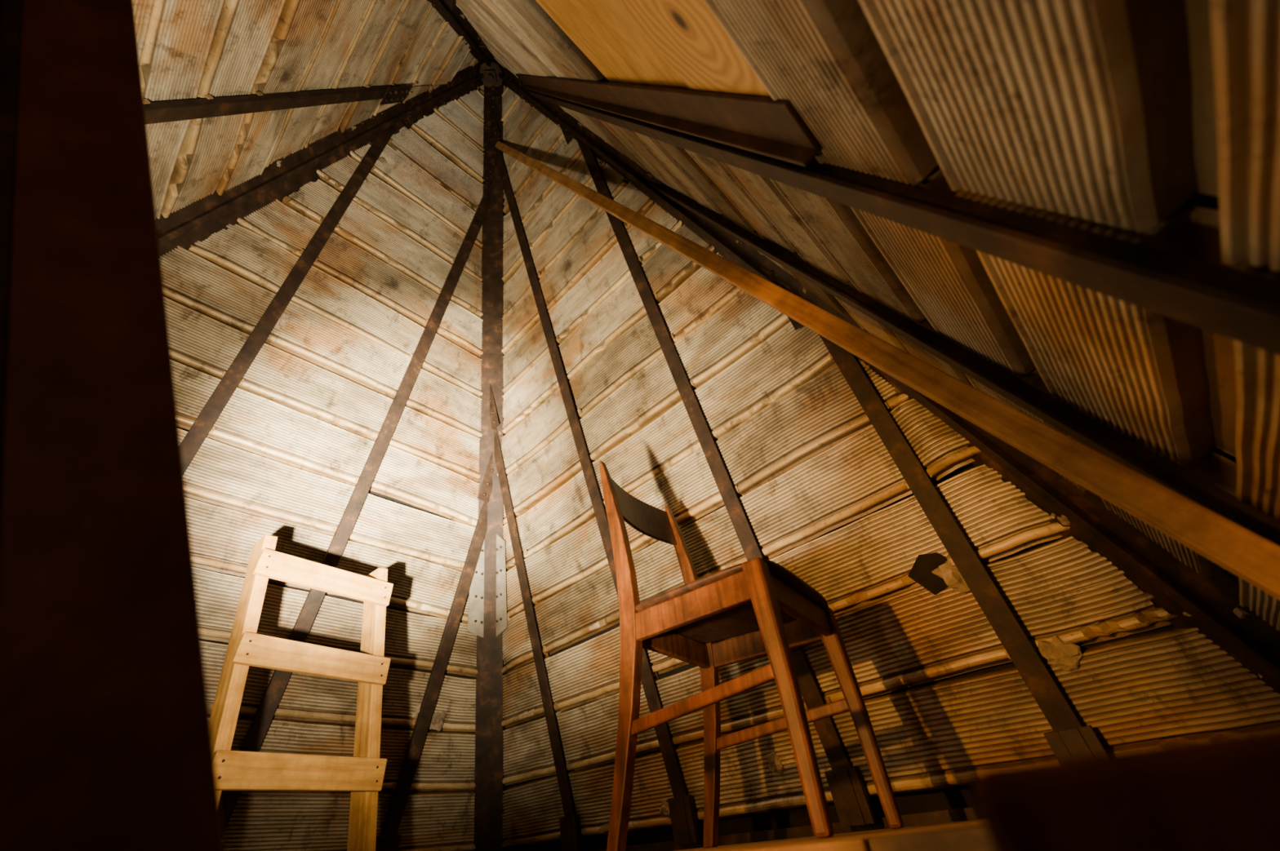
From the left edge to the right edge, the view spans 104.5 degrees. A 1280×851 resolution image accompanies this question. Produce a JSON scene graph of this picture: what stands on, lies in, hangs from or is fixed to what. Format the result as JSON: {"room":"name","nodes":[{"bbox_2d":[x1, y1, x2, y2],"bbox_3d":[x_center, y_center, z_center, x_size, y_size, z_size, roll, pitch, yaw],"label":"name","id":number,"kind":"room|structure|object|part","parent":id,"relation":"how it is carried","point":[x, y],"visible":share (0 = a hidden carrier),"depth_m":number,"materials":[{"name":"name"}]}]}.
{"room":"attic","nodes":[
{"label":"attic","id":0,"kind":"room"},
{"bbox_2d":[132,0,479,219],"bbox_3d":[-1.420,-1.304,1.730,2.822,4.337,1.479,-35,-48,30],"label":"wall","id":1,"kind":"structure","parent":0,"point":[188,49],"depth_m":1.97,"materials":[{"name":"wood"}]},
{"bbox_2d":[142,80,435,104],"bbox_3d":[-1.340,-1.279,1.614,1.233,3.674,1.911,31,-52,-35],"label":"clips","id":2,"kind":"object","parent":1,"relation":"attached to","point":[146,101],"visible":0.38,"depth_m":1.75,"materials":[{"name":"metal"}]},
{"bbox_2d":[276,112,382,167],"bbox_3d":[-1.488,-1.121,1.635,2.793,3.636,1.179,-34,-48,29],"label":"lump","id":3,"kind":"object","parent":1,"relation":"attached to","point":[278,162],"visible":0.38,"depth_m":2.39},
{"bbox_2d":[160,84,484,850],"bbox_3d":[-1.442,-0.565,2.589,2.900,4.334,1.480,31,-52,-35],"label":"wall","id":4,"kind":"structure","parent":0,"point":[358,314],"depth_m":2.34,"materials":[{"name":"wood"}]},
{"bbox_2d":[143,84,399,124],"bbox_3d":[-1.595,-0.883,1.424,1.094,3.209,0.058,31,-52,-35],"label":"rafter","id":5,"kind":"object","parent":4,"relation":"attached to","point":[161,112],"visible":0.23,"depth_m":1.90,"materials":[{"name":"wood"}]},
{"bbox_2d":[379,84,412,105],"bbox_3d":[-1.345,-1.825,2.735,0.079,0.222,0.110,31,-52,-35],"label":"gusset","id":6,"kind":"object","parent":5,"relation":"attached to","point":[387,95],"visible":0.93,"depth_m":2.72,"materials":[{"name":"metal"}]},
{"bbox_2d":[178,200,478,792],"bbox_3d":[-1.459,-0.584,2.626,3.053,4.806,0.001,31,-34,-35],"label":"backing","id":7,"kind":"object","parent":4,"relation":"attached to","point":[370,492],"visible":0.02,"depth_m":2.37,"materials":[{"name":"beige wood"}]},
{"bbox_2d":[209,138,478,789],"bbox_3d":[-1.475,-0.283,2.412,1.988,3.219,1.083,31,-52,-35],"label":"clips","id":8,"kind":"object","parent":4,"relation":"attached to","point":[394,784],"visible":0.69,"depth_m":2.35,"materials":[{"name":"metal"}]},
{"bbox_2d":[274,157,445,731],"bbox_3d":[-1.497,-0.460,2.449,2.628,3.410,1.117,29,-52,-34],"label":"lump","id":9,"kind":"object","parent":4,"relation":"attached to","point":[437,718],"visible":0.25,"depth_m":2.33,"materials":[{"name":"beige wood"}]},
{"bbox_2d":[455,0,1279,631],"bbox_3d":[-0.333,-1.351,1.805,2.915,4.327,1.479,31,-52,-35],"label":"ceiling","id":10,"kind":"structure","parent":0,"point":[1105,117],"depth_m":0.48,"materials":[{"name":"wood"},{"name":"plywood"}]},
{"bbox_3d":[-0.138,-0.870,1.004,0.475,0.611,0.015,31,-71,-35],"label":"plywood panel","id":11,"kind":"part","parent":10,"relation":"part of","materials":[{"name":"orange wood"}]},
{"bbox_2d":[515,74,821,167],"bbox_3d":[-0.278,-1.286,1.903,0.084,3.088,1.052,31,-52,-35],"label":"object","id":12,"kind":"object","parent":10,"relation":"attached to","point":[766,126],"visible":1,"depth_m":0.88,"materials":[{"name":"brown wood"}]},
{"bbox_2d":[618,0,771,97],"bbox_3d":[-0.002,-0.606,0.645,0.475,0.301,0.116,31,-52,-35],"label":"board","id":13,"kind":"object","parent":10,"relation":"on","point":[687,33],"visible":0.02,"depth_m":0.71,"materials":[{"name":"orange wood"}]},
{"bbox_2d":[459,14,1248,618],"bbox_3d":[-0.239,-1.172,1.700,2.763,3.681,1.184,29,-51,-34],"label":"lump","id":14,"kind":"object","parent":10,"relation":"attached to","point":[1238,612],"visible":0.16,"depth_m":1.00,"materials":[{"name":"brown"}]},
{"bbox_2d":[1182,192,1236,463],"bbox_3d":[-0.324,-1.395,1.820,3.053,4.806,0.001,31,-71,-35],"label":"backing","id":15,"kind":"object","parent":10,"relation":"attached to","point":[1199,200],"depth_m":0.39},
{"bbox_2d":[497,85,1279,848],"bbox_3d":[-0.307,-0.652,2.631,1.476,4.339,2.857,31,-52,-35],"label":"wall","id":16,"kind":"structure","parent":0,"point":[771,397],"depth_m":1.80,"materials":[{"name":"wood"}]},
{"bbox_2d":[498,161,1010,709],"bbox_3d":[-0.225,-0.503,2.486,1.911,3.452,1.160,-36,-49,30],"label":"clips","id":17,"kind":"object","parent":16,"relation":"attached to","point":[828,700],"visible":0.39,"depth_m":2.19,"materials":[{"name":"metal"}]},
{"bbox_2d":[504,213,1176,850],"bbox_3d":[-0.323,-0.653,2.685,3.053,4.806,0.001,-36,-30,30],"label":"backing","id":18,"kind":"object","parent":16,"relation":"attached to","point":[956,797],"visible":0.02,"depth_m":1.59,"materials":[{"name":"brown wood"}]},
{"bbox_2d":[506,124,1262,817],"bbox_3d":[-0.144,-0.401,2.467,2.747,3.673,1.238,-30,-46,25],"label":"lump","id":19,"kind":"object","parent":16,"relation":"attached to","point":[1066,655],"visible":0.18,"depth_m":1.23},
{"bbox_2d":[907,552,947,595],"bbox_3d":[0.828,0.413,1.397,0.042,0.108,0.135,26,-50,-32],"label":"hole","id":20,"kind":"structure","parent":16,"relation":"attached to","point":[921,573],"depth_m":1.40,"materials":[{"name":"black"}]},
{"bbox_3d":[-0.629,1.481,0.103,3.400,0.060,3.400,31,-52,-35],"label":"floor","id":21,"kind":"structure","parent":0,"visible":0},
{"bbox_2d":[0,0,224,850],"bbox_3d":[-0.386,0.095,0.205,1.384,2.390,0.088,24,-49,-30],"label":"steel post","id":22,"kind":"object","parent":21,"relation":"on","point":[106,742],"visible":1,"depth_m":0.28,"materials":[{"name":"brown metal"}]},
{"bbox_2d":[210,535,393,850],"bbox_3d":[-0.909,1.249,1.285,0.815,1.883,0.211,31,-52,-35],"label":"wooden ladder","id":23,"kind":"object","parent":21,"relation":"on","point":[362,775],"visible":0.95,"depth_m":1.52,"materials":[{"name":"brown wood"}]},
{"bbox_3d":[-1.073,1.148,1.145,0.095,1.897,0.038,-33,-38,24],"label":"rail","id":24,"kind":"part","parent":23,"relation":"part of","materials":[{"name":"brown wood"}]},
{"bbox_3d":[-0.806,1.354,1.420,0.095,1.912,0.038,-32,-35,25],"label":"rail","id":25,"kind":"part","parent":23,"relation":"part of","materials":[{"name":"brown wood"}]},
{"bbox_2d":[673,819,994,850],"bbox_3d":[0.300,1.182,0.659,1.060,0.965,1.246,31,-52,-35],"label":"wooden platform","id":26,"kind":"object","parent":21,"relation":"on","point":[969,835],"visible":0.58,"depth_m":0.45,"materials":[{"name":"brown wood"}]},
{"bbox_2d":[599,460,903,850],"bbox_3d":[0.193,0.468,1.282,0.495,0.942,0.443,-29,-46,25],"label":"wooden chair","id":27,"kind":"object","parent":26,"relation":"on","point":[685,623],"visible":1,"depth_m":1.14,"materials":[{"name":"brown wood"}]},
{"bbox_3d":[-0.051,0.455,1.238,0.111,0.942,0.030,-29,-45,24],"label":"post","id":28,"kind":"part","parent":27,"relation":"part of","materials":[{"name":"brown wood"}]},
{"bbox_3d":[-0.005,0.277,1.613,0.075,0.147,0.374,-29,-45,24],"label":"backrest","id":29,"kind":"part","parent":27,"relation":"part of","materials":[{"name":"brown wood"}]},
{"bbox_3d":[0.165,0.631,1.469,0.111,0.942,0.030,-29,-45,24],"label":"post","id":30,"kind":"part","parent":27,"relation":"part of","materials":[{"name":"brown wood"}]},
{"bbox_3d":[0.227,0.465,1.250,0.410,0.029,0.419,-29,-45,24],"label":"seat","id":31,"kind":"part","parent":27,"relation":"part of","materials":[{"name":"brown wood"}]},
{"bbox_3d":[0.262,0.462,0.907,0.048,0.453,0.045,-29,-45,24],"label":"leg","id":32,"kind":"part","parent":27,"relation":"part of","materials":[{"name":"brown wood"}]},
{"bbox_3d":[0.499,0.655,1.162,0.048,0.453,0.045,-29,-45,24],"label":"leg","id":33,"kind":"part","parent":27,"relation":"part of","materials":[{"name":"brown wood"}]},
{"bbox_2d":[973,727,1279,850],"bbox_3d":[0.304,0.460,-0.168,0.232,0.983,0.252,31,-52,-35],"label":"crate","id":34,"kind":"object","parent":21,"relation":"on","point":[1220,793],"visible":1,"depth_m":0.12,"materials":[{"name":"brown wood"}]},
{"bbox_3d":[0.460,1.778,1.338,0.200,0.920,3.400,31,-52,-35],"label":"wall","id":35,"kind":"structure","parent":0,"visible":0},
{"bbox_2d":[588,806,981,850],"bbox_3d":[0.333,1.362,1.578,0.110,0.100,3.020,31,-52,-35],"label":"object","id":36,"kind":"structure","parent":35,"relation":"on","point":[966,814],"depth_m":1.51,"materials":[{"name":"wood"}]},
{"bbox_2d":[559,814,581,850],"bbox_3d":[-0.283,1.682,2.034,0.050,0.132,0.095,31,-52,-35],"label":"rafter foot","id":37,"kind":"object","parent":36,"relation":"attached to","point":[569,825],"visible":0.89,"depth_m":2.02,"materials":[{"name":"brown wood"}]},
{"bbox_2d":[493,427,575,817],"bbox_3d":[-0.568,0.825,2.490,0.639,1.843,0.058,31,-52,-35],"label":"rafter","id":38,"kind":"object","parent":37,"relation":"on","point":[546,696],"visible":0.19,"depth_m":2.37,"materials":[{"name":"wood"}]},
{"bbox_2d":[667,795,700,845],"bbox_3d":[0.154,1.369,1.724,0.050,0.132,0.095,31,-52,-35],"label":"rafter foot","id":39,"kind":"object","parent":36,"relation":"attached to","point":[682,811],"visible":0.98,"depth_m":1.71,"materials":[{"name":"brown wood"}]},
{"bbox_2d":[495,138,687,797],"bbox_3d":[-0.425,-0.322,2.607,1.259,3.708,0.058,31,-52,-35],"label":"rafter","id":40,"kind":"object","parent":39,"relation":"on","point":[670,762],"visible":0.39,"depth_m":2.34,"materials":[{"name":"wood"}]},
{"bbox_2d":[494,141,1279,600],"bbox_3d":[-0.127,-0.854,1.916,1.656,3.617,0.036,-24,-44,20],"label":"wooden beam","id":41,"kind":"structure","parent":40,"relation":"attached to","point":[1255,559],"depth_m":0.72,"materials":[{"name":"brown wood"}]},
{"bbox_2d":[824,765,876,827],"bbox_3d":[0.598,1.052,1.409,0.050,0.132,0.095,31,-52,-35],"label":"rafter foot","id":42,"kind":"object","parent":36,"relation":"attached to","point":[853,806],"visible":1,"depth_m":1.40,"materials":[{"name":"brown wood"}]},
{"bbox_2d":[575,136,851,770],"bbox_3d":[0.128,-0.329,2.133,1.029,3.016,0.058,31,-52,-35],"label":"rafter","id":43,"kind":"object","parent":42,"relation":"on","point":[836,755],"visible":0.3,"depth_m":1.91,"materials":[{"name":"wood"}]},
{"bbox_2d":[1043,725,1106,759],"bbox_3d":[1.006,0.760,1.119,0.050,0.132,0.095,31,-52,-35],"label":"rafter foot","id":44,"kind":"object","parent":36,"relation":"attached to","point":[1080,741],"visible":0.44,"depth_m":1.13,"materials":[{"name":"brown wood"}]},
{"bbox_2d":[818,334,1082,732],"bbox_3d":[0.810,0.159,1.443,0.449,1.272,0.058,31,-52,-35],"label":"rafter","id":45,"kind":"object","parent":44,"relation":"on","point":[1055,708],"visible":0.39,"depth_m":1.33,"materials":[{"name":"wood"}]},
{"bbox_2d":[497,62,1279,694],"bbox_3d":[0.206,-0.973,2.208,2.148,4.382,0.184,-4,-41,-3],"label":"rafter","id":46,"kind":"object","parent":35,"relation":"on","point":[1176,588],"visible":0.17,"depth_m":1.18,"materials":[{"name":"wood"}]},
{"bbox_2d":[504,68,523,98],"bbox_3d":[-0.858,-2.322,3.366,0.128,0.262,0.110,-4,-41,-3],"label":"plate","id":47,"kind":"object","parent":46,"relation":"attached to","point":[508,73],"visible":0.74,"depth_m":3.35,"materials":[{"name":"metal"}]},
{"bbox_2d":[555,111,574,144],"bbox_3d":[-0.437,-1.752,2.876,0.105,0.301,0.065,31,-52,-35],"label":"gusset","id":48,"kind":"object","parent":46,"relation":"attached to","point":[565,133],"visible":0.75,"depth_m":2.84,"materials":[{"name":"metal"}]},
{"bbox_2d":[759,265,803,330],"bbox_3d":[0.520,-0.483,1.786,0.105,0.301,0.065,31,-52,-35],"label":"gusset","id":49,"kind":"object","parent":46,"relation":"attached to","point":[796,325],"visible":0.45,"depth_m":1.77,"materials":[{"name":"metal"}]},
{"bbox_3d":[-1.796,1.916,1.221,3.000,0.920,0.200,31,-52,-35],"label":"wall","id":50,"kind":"structure","parent":0,"visible":0},
{"bbox_2d":[155,62,484,257],"bbox_3d":[-1.971,-0.839,2.095,2.148,4.382,0.184,-4,-41,-3],"label":"rafter","id":51,"kind":"object","parent":50,"relation":"on","point":[206,216],"visible":0.29,"depth_m":2.42,"materials":[{"name":"wood"}]},
{"bbox_2d":[398,98,426,129],"bbox_3d":[-1.383,-1.923,3.023,0.065,0.301,0.105,31,-52,-35],"label":"gusset","id":52,"kind":"object","parent":51,"relation":"attached to","point":[411,121],"visible":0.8,"depth_m":2.99,"materials":[{"name":"metal"}]},
{"bbox_2d":[464,54,511,109],"bbox_3d":[-1.044,-2.436,3.464,0.242,0.285,0.244,31,-52,-35],"label":"apex collar","id":53,"kind":"object","parent":51,"relation":"attached to","point":[491,79],"visible":0.8,"depth_m":3.47,"materials":[{"name":"metal"}]},
{"bbox_2d":[473,81,505,850],"bbox_3d":[-0.882,-0.193,2.989,0.136,4.374,2.132,-4,-41,-3],"label":"wooden post","id":54,"kind":"object","parent":50,"relation":"on","point":[489,788],"visible":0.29,"depth_m":2.72,"materials":[{"name":"wood"}]},
{"bbox_2d":[466,541,484,637],"bbox_3d":[-0.858,0.846,2.650,0.088,0.502,0.273,-4,-41,-3],"label":"plate","id":55,"kind":"object","parent":54,"relation":"attached to","point":[476,606],"visible":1,"depth_m":2.60,"materials":[{"name":"grey metal"}]},
{"bbox_2d":[360,0,782,623],"bbox_3d":[-0.729,-0.964,2.621,1.611,3.057,2.124,31,-52,-35],"label":"rivets","id":56,"kind":"object","parent":55,"relation":"attached to","point":[771,272],"visible":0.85,"depth_m":2.80,"materials":[{"name":"metal"}]},
{"bbox_2d":[477,451,493,502],"bbox_3d":[-0.843,0.274,2.801,0.065,0.301,0.105,31,-52,-35],"label":"gusset","id":57,"kind":"object","parent":54,"relation":"attached to","point":[486,489],"visible":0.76,"depth_m":2.77,"materials":[{"name":"metal"}]},
{"bbox_2d":[481,151,494,185],"bbox_3d":[-0.996,-1.756,3.359,0.065,0.301,0.105,31,-52,-35],"label":"gusset","id":58,"kind":"object","parent":54,"relation":"attached to","point":[491,166],"visible":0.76,"depth_m":3.33,"materials":[{"name":"metal"}]},
{"bbox_2d":[489,383,498,430],"bbox_3d":[-0.875,-0.126,2.911,0.105,0.301,0.065,31,-52,-35],"label":"gusset","id":59,"kind":"object","parent":54,"relation":"attached to","point":[492,406],"visible":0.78,"depth_m":2.88,"materials":[{"name":"metal"}]},
{"bbox_2d":[496,534,506,636],"bbox_3d":[-0.744,0.839,2.656,0.088,0.502,0.273,-4,-41,-3],"label":"plate","id":60,"kind":"object","parent":54,"relation":"attached to","point":[501,609],"visible":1,"depth_m":2.62,"materials":[{"name":"grey metal"}]},
{"bbox_3d":[-1.746,1.490,1.470,3.020,0.100,0.110,31,-52,-35],"label":"beam","id":61,"kind":"structure","parent":50,"relation":"on","visible":0},
{"bbox_3d":[-1.062,1.785,2.058,0.095,0.132,0.050,31,-52,-35],"label":"rafter foot","id":62,"kind":"object","parent":61,"relation":"attached to","visible":0},
{"bbox_2d":[381,501,487,835],"bbox_3d":[-0.957,1.078,2.447,0.058,1.468,0.514,31,-52,-35],"label":"rafter","id":63,"kind":"object","parent":62,"relation":"on","point":[392,824],"visible":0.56,"depth_m":2.35,"materials":[{"name":"wood"}]},
{"bbox_3d":[-1.509,1.520,1.694,0.034,0.129,0.095,-30,-45,35],"label":"rafter foot","id":64,"kind":"object","parent":61,"relation":"attached to","visible":0},
{"bbox_2d":[219,184,489,835],"bbox_3d":[-1.257,-0.069,2.544,0.058,3.377,1.149,31,-52,-35],"label":"rafter","id":65,"kind":"object","parent":64,"relation":"on","point":[259,727],"visible":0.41,"depth_m":2.32,"materials":[{"name":"wood"}]},
{"bbox_3d":[-1.961,1.253,1.327,0.034,0.129,0.095,-30,-45,35],"label":"rafter foot","id":66,"kind":"object","parent":61,"relation":"attached to","visible":0},
{"bbox_2d":[180,122,399,473],"bbox_3d":[-1.713,-0.308,2.163,0.058,3.317,1.129,31,-52,-35],"label":"rafter","id":67,"kind":"object","parent":66,"relation":"on","point":[213,408],"visible":0.36,"depth_m":2.27,"materials":[{"name":"wood"}]},
{"bbox_3d":[-1.797,0.443,-0.496,0.200,0.920,3.400,31,-52,-35],"label":"wall","id":68,"kind":"structure","parent":0,"visible":0},
{"bbox_2d":[429,0,497,66],"bbox_3d":[-0.883,-1.617,1.323,0.184,4.382,2.148,-4,-41,-3],"label":"rafter","id":69,"kind":"object","parent":68,"relation":"on","point":[462,27],"visible":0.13,"depth_m":2.75,"materials":[{"name":"wood"}]},
{"bbox_2d":[468,45,493,59],"bbox_3d":[-1.031,-2.425,3.225,0.110,0.262,0.128,-4,-41,-3],"label":"plate","id":70,"kind":"object","parent":69,"relation":"on","point":[486,51],"visible":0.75,"depth_m":3.21,"materials":[{"name":"metal"}]},
{"bbox_3d":[0.332,0.004,-0.005,3.020,0.100,0.110,31,-52,-35],"label":"beam","id":71,"kind":"structure","parent":0,"visible":0},
{"bbox_3d":[0.777,0.231,0.474,0.095,0.129,0.034,31,-60,-35],"label":"rafter foot","id":72,"kind":"object","parent":71,"relation":"on","visible":0},
{"bbox_2d":[648,182,1279,546],"bbox_3d":[0.422,-0.476,1.420,0.044,2.264,0.779,31,-52,-35],"label":"rafter","id":73,"kind":"object","parent":72,"relation":"on","point":[1090,433],"visible":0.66,"depth_m":0.82,"materials":[{"name":"wood"}]},
{"bbox_3d":[0.442,0.033,0.201,0.095,0.129,0.034,31,-60,-35],"label":"rafter foot","id":74,"kind":"object","parent":71,"relation":"on","visible":0},
{"bbox_2d":[525,89,1279,355],"bbox_3d":[-0.138,-1.094,1.730,0.044,3.693,1.254,31,-52,-35],"label":"rafter","id":75,"kind":"object","parent":74,"relation":"on","point":[1241,306],"visible":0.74,"depth_m":0.43,"materials":[{"name":"wood"}]},
{"bbox_3d":[0.043,-0.203,-0.123,0.095,0.129,0.034,31,-60,-35],"label":"rafter foot","id":76,"kind":"object","parent":71,"relation":"on","visible":0},
{"bbox_2d":[444,0,455,12],"bbox_3d":[-0.463,-1.193,1.216,0.044,3.227,1.099,31,-52,-35],"label":"rafter","id":77,"kind":"object","parent":76,"relation":"on","point":[451,4],"visible":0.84,"depth_m":2.32,"materials":[{"name":"wood"}]}
]}

